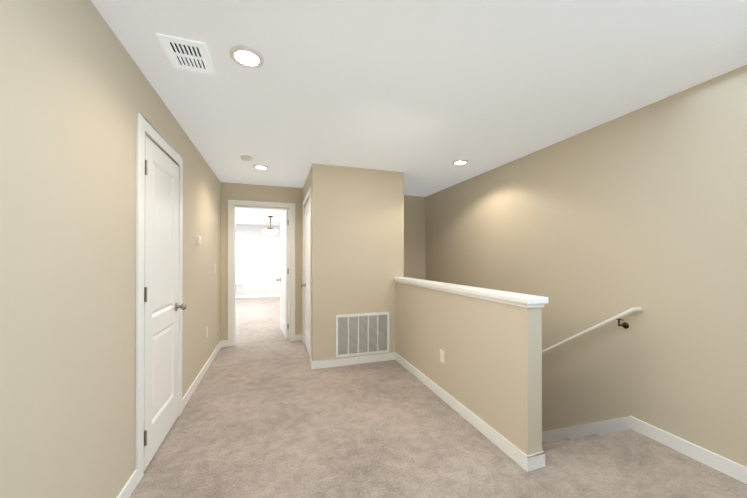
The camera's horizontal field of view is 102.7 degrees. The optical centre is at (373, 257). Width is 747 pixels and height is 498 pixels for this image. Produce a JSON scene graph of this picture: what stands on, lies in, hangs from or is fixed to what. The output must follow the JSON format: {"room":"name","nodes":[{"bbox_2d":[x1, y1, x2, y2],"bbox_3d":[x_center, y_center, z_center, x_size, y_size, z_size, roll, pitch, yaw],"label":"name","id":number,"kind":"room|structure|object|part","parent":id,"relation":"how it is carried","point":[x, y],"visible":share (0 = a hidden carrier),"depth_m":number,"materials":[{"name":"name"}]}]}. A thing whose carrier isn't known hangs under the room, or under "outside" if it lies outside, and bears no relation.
{"room":"upstairs hallway landing","nodes":[
{"label":"upstairs hallway landing","id":0,"kind":"room"},
{"bbox_2d":[0,0,220,497],"bbox_3d":[-1.273,0.093,1.198,0.120,2.460,7.060,0,0,-18],"label":"wall","id":1,"kind":"structure","parent":0,"point":[78,92],"depth_m":1.23,"materials":[{"name":"paint"}]},
{"bbox_2d":[116,469,136,497],"bbox_3d":[-0.766,1.273,-0.144,0.018,0.092,3.969,0,0,-18],"label":"baseboard","id":2,"kind":"structure","parent":1,"relation":"attached to","point":[131,484],"depth_m":1.65,"materials":[{"name":"paint"}]},
{"bbox_2d":[135,113,182,483],"bbox_3d":[-1.573,0.238,2.138,0.138,2.183,0.865,0,0,-18],"label":"door frame","id":3,"kind":"structure","parent":1,"relation":"attached to","point":[143,125],"depth_m":1.78,"materials":[{"name":"paint"}]},
{"bbox_2d":[144,135,186,470],"bbox_3d":[-1.491,0.278,2.160,0.109,2.065,0.680,0,0,-18],"label":"door","id":4,"kind":"structure","parent":1,"relation":"in","point":[162,306],"depth_m":2.10,"materials":[{"name":"paint"}]},
{"bbox_3d":[-1.410,0.277,1.836,0.033,1.755,0.014,0,0,-18],"label":"left door hinges","id":5,"kind":"part","parent":4,"relation":"part of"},
{"bbox_3d":[-1.577,0.397,2.434,0.102,0.067,0.104,0,0,-18],"label":"knob","id":6,"kind":"part","parent":4,"relation":"part of","materials":[{"name":"silver metal"}]},
{"bbox_2d":[196,235,200,244],"bbox_3d":[-1.830,-0.186,3.131,0.028,0.100,0.130,0,0,-18],"label":"thermostat","id":7,"kind":"object","parent":1,"relation":"attached to","point":[198,239],"visible":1,"depth_m":3.08,"materials":[{"name":"white plastic"}]},
{"bbox_2d":[182,341,222,410],"bbox_3d":[-1.960,1.284,3.513,0.030,0.092,1.994,0,0,-18],"label":"baseboard","id":8,"kind":"structure","parent":1,"relation":"attached to","point":[187,396],"depth_m":3.18,"materials":[{"name":"paint"}]},
{"bbox_2d":[236,224,279,295],"bbox_3d":[-3.545,0.121,10.293,5.040,2.460,0.120,0,0,-18],"label":"wall","id":9,"kind":"structure","parent":0,"point":[261,257],"depth_m":10.12,"materials":[{"name":"paint"}]},
{"bbox_2d":[236,233,243,284],"bbox_3d":[-4.891,0.038,9.762,1.190,1.723,0.050,0,0,-18],"label":"window","id":10,"kind":"structure","parent":9,"relation":"in","point":[238,261],"depth_m":9.93,"materials":[{"name":"white"}]},
{"bbox_2d":[236,294,279,297],"bbox_3d":[-3.528,1.305,10.226,5.040,0.092,0.018,0,0,-18],"label":"baseboard","id":11,"kind":"structure","parent":9,"relation":"attached to","point":[258,296],"depth_m":10.08,"materials":[{"name":"paint"}]},
{"bbox_2d":[221,182,424,340],"bbox_3d":[-0.679,1.432,5.040,3.408,5.115,0.120,0,0,-18],"label":"wall","id":12,"kind":"structure","parent":0,"point":[414,236],"depth_m":4.80,"materials":[{"name":"paint"}]},
{"bbox_2d":[228,200,294,346],"bbox_3d":[-1.737,0.234,4.688,0.980,2.208,0.138,0,0,-18],"label":"door frame","id":13,"kind":"structure","parent":12,"relation":"attached to","point":[232,207],"depth_m":4.60,"materials":[{"name":"paint"}]},
{"bbox_2d":[277,210,288,338],"bbox_3d":[-1.585,0.275,5.205,0.197,2.090,0.789,0,0,-18],"label":"end door","id":14,"kind":"structure","parent":12,"relation":"in","point":[284,272],"depth_m":5.08,"materials":[{"name":"paint"}]},
{"bbox_2d":[302,187,311,366],"bbox_3d":[-0.887,0.232,4.187,0.118,2.208,1.100,0,0,-18],"label":"door frame","id":15,"kind":"structure","parent":12,"relation":"attached to","point":[309,193],"depth_m":4.00,"materials":[{"name":"paint"}]},
{"bbox_2d":[300,200,309,355],"bbox_3d":[-0.926,0.272,4.169,0.121,2.090,0.915,0,0,-18],"label":"door","id":16,"kind":"structure","parent":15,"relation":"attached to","point":[307,276],"depth_m":4.29,"materials":[{"name":"paint"}]},
{"bbox_2d":[303,163,403,360],"bbox_3d":[-0.370,1.430,4.384,1.190,5.115,1.320,0,0,-18],"label":"wall block","id":17,"kind":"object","parent":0,"point":[357,240],"visible":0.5,"depth_m":3.73,"materials":[{"name":"paint"}]},
{"bbox_2d":[311,353,394,368],"bbox_3d":[-0.240,1.285,3.732,1.066,0.092,0.034,0,0,-18],"label":"baseboard","id":18,"kind":"structure","parent":17,"relation":"attached to","point":[387,356],"depth_m":3.71,"materials":[{"name":"paint"}]},
{"bbox_2d":[336,312,388,357],"bbox_3d":[-0.129,0.966,3.764,0.700,0.521,0.012,0,0,-18],"label":"return air vent","id":19,"kind":"object","parent":17,"relation":"attached to","point":[362,334],"visible":1,"depth_m":3.76,"materials":[{"name":"white metal"}]},
{"bbox_2d":[91,0,746,225],"bbox_3d":[-1.432,-1.203,4.244,5.580,0.150,12.940,0,0,-18],"label":"ceiling","id":20,"kind":"structure","parent":0,"point":[422,95],"depth_m":1.84,"materials":[{"name":"paint"}]},
{"bbox_2d":[156,33,214,74],"bbox_3d":[-1.038,-1.131,1.679,0.220,0.009,0.280,0,0,-18],"label":"ceiling vent","id":21,"kind":"object","parent":20,"relation":"in","point":[187,54],"visible":1,"depth_m":1.66,"materials":[{"name":"white metal"}]},
{"bbox_2d":[229,45,263,67],"bbox_3d":[-0.715,-1.130,1.690,0.184,0.012,0.184,0,0,-18],"label":"recessed light","id":22,"kind":"object","parent":20,"relation":"in","point":[246,56],"visible":1,"depth_m":1.68,"materials":[{"name":"paint"}]},
{"bbox_2d":[240,155,252,160],"bbox_3d":[-1.423,-1.111,3.352,0.128,0.038,0.128,0,0,-18],"label":"smoke detector","id":23,"kind":"object","parent":20,"relation":"attached to","point":[246,158],"visible":1,"depth_m":3.31,"materials":[{"name":"white plastic"}]},
{"bbox_2d":[253,165,268,169],"bbox_3d":[-1.403,-1.123,3.716,0.184,0.012,0.184,0,0,-18],"label":"recessed light","id":24,"kind":"object","parent":20,"relation":"in","point":[262,167],"visible":0.98,"depth_m":3.71,"materials":[{"name":"paint"}]},
{"bbox_2d":[263,216,277,234],"bbox_3d":[-2.765,-0.863,8.015,0.380,0.505,0.380,0,0,-18],"label":"light","id":25,"kind":"object","parent":20,"relation":"hanging from","point":[270,230],"visible":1,"depth_m":7.92,"materials":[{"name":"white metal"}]},
{"bbox_3d":[-2.765,-0.676,8.015,0.380,0.130,0.380,0,0,-18],"label":"lamp shade","id":26,"kind":"part","parent":25,"relation":"part of","materials":[{"name":"white glass"}]},
{"bbox_2d":[452,160,467,164],"bbox_3d":[1.027,-1.124,3.535,0.184,0.012,0.184,0,0,-18],"label":"recessed light","id":27,"kind":"object","parent":20,"relation":"in","point":[459,162],"visible":1,"depth_m":3.53,"materials":[{"name":"paint"}]},
{"bbox_2d":[129,297,746,497],"bbox_3d":[-1.432,1.457,4.236,5.580,0.250,12.940,0,0,-18],"label":"floor","id":28,"kind":"structure","parent":0,"point":[274,419],"depth_m":2.08,"materials":[{"name":"carpet"}]},
{"bbox_2d":[396,282,541,454],"bbox_3d":[0.681,2.138,2.901,0.115,3.690,2.150,0,0,-18],"label":"wall","id":29,"kind":"structure","parent":0,"point":[488,371],"depth_m":2.27,"materials":[{"name":"paint"}]},
{"bbox_2d":[440,349,443,362],"bbox_3d":[0.646,0.928,2.814,0.009,0.116,0.072,0,0,-18],"label":"outlet","id":30,"kind":"object","parent":29,"relation":"attached to","point":[441,355],"visible":1,"depth_m":2.81,"materials":[{"name":"white plastic"}]},
{"bbox_2d":[395,352,536,471],"bbox_3d":[0.636,1.282,2.881,0.051,0.092,2.172,0,0,-18],"label":"baseboard","id":31,"kind":"structure","parent":29,"relation":"attached to","point":[524,461],"depth_m":2.29,"materials":[{"name":"paint"}]},
{"bbox_2d":[394,277,547,307],"bbox_3d":[0.686,0.286,2.894,0.171,0.065,2.178,0,0,-18],"label":"wall cap","id":32,"kind":"object","parent":29,"relation":"on","point":[519,299],"visible":1,"depth_m":2.27,"materials":[{"name":"paint"}]},
{"bbox_2d":[425,65,746,466],"bbox_3d":[2.060,1.424,2.351,0.120,5.115,6.940,0,0,-18],"label":"wall","id":33,"kind":"structure","parent":0,"point":[644,208],"depth_m":2.31,"materials":[{"name":"paint"}]},
{"bbox_2d":[542,307,642,354],"bbox_3d":[1.499,1.490,3.743,0.105,2.221,3.167,0,0,-18],"label":"stair handrail","id":34,"kind":"object","parent":33,"relation":"attached to","point":[625,325],"visible":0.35,"depth_m":2.46,"materials":[{"name":"paint"}]},
{"bbox_2d":[542,416,746,483],"bbox_3d":[2.005,2.506,2.300,0.014,2.551,6.885,0,0,-18],"label":"skirt","id":35,"kind":"object","parent":33,"relation":"attached to","point":[730,468],"visible":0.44,"depth_m":2.18,"materials":[{"name":"paint"}]},
{"bbox_2d":[542,429,631,452],"bbox_3d":[0.991,2.658,3.777,1.020,2.655,3.445,0,0,-18],"label":"stairs","id":36,"kind":"structure","parent":0,"point":[569,443],"depth_m":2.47,"materials":[{"name":"carpet"}]}
]}

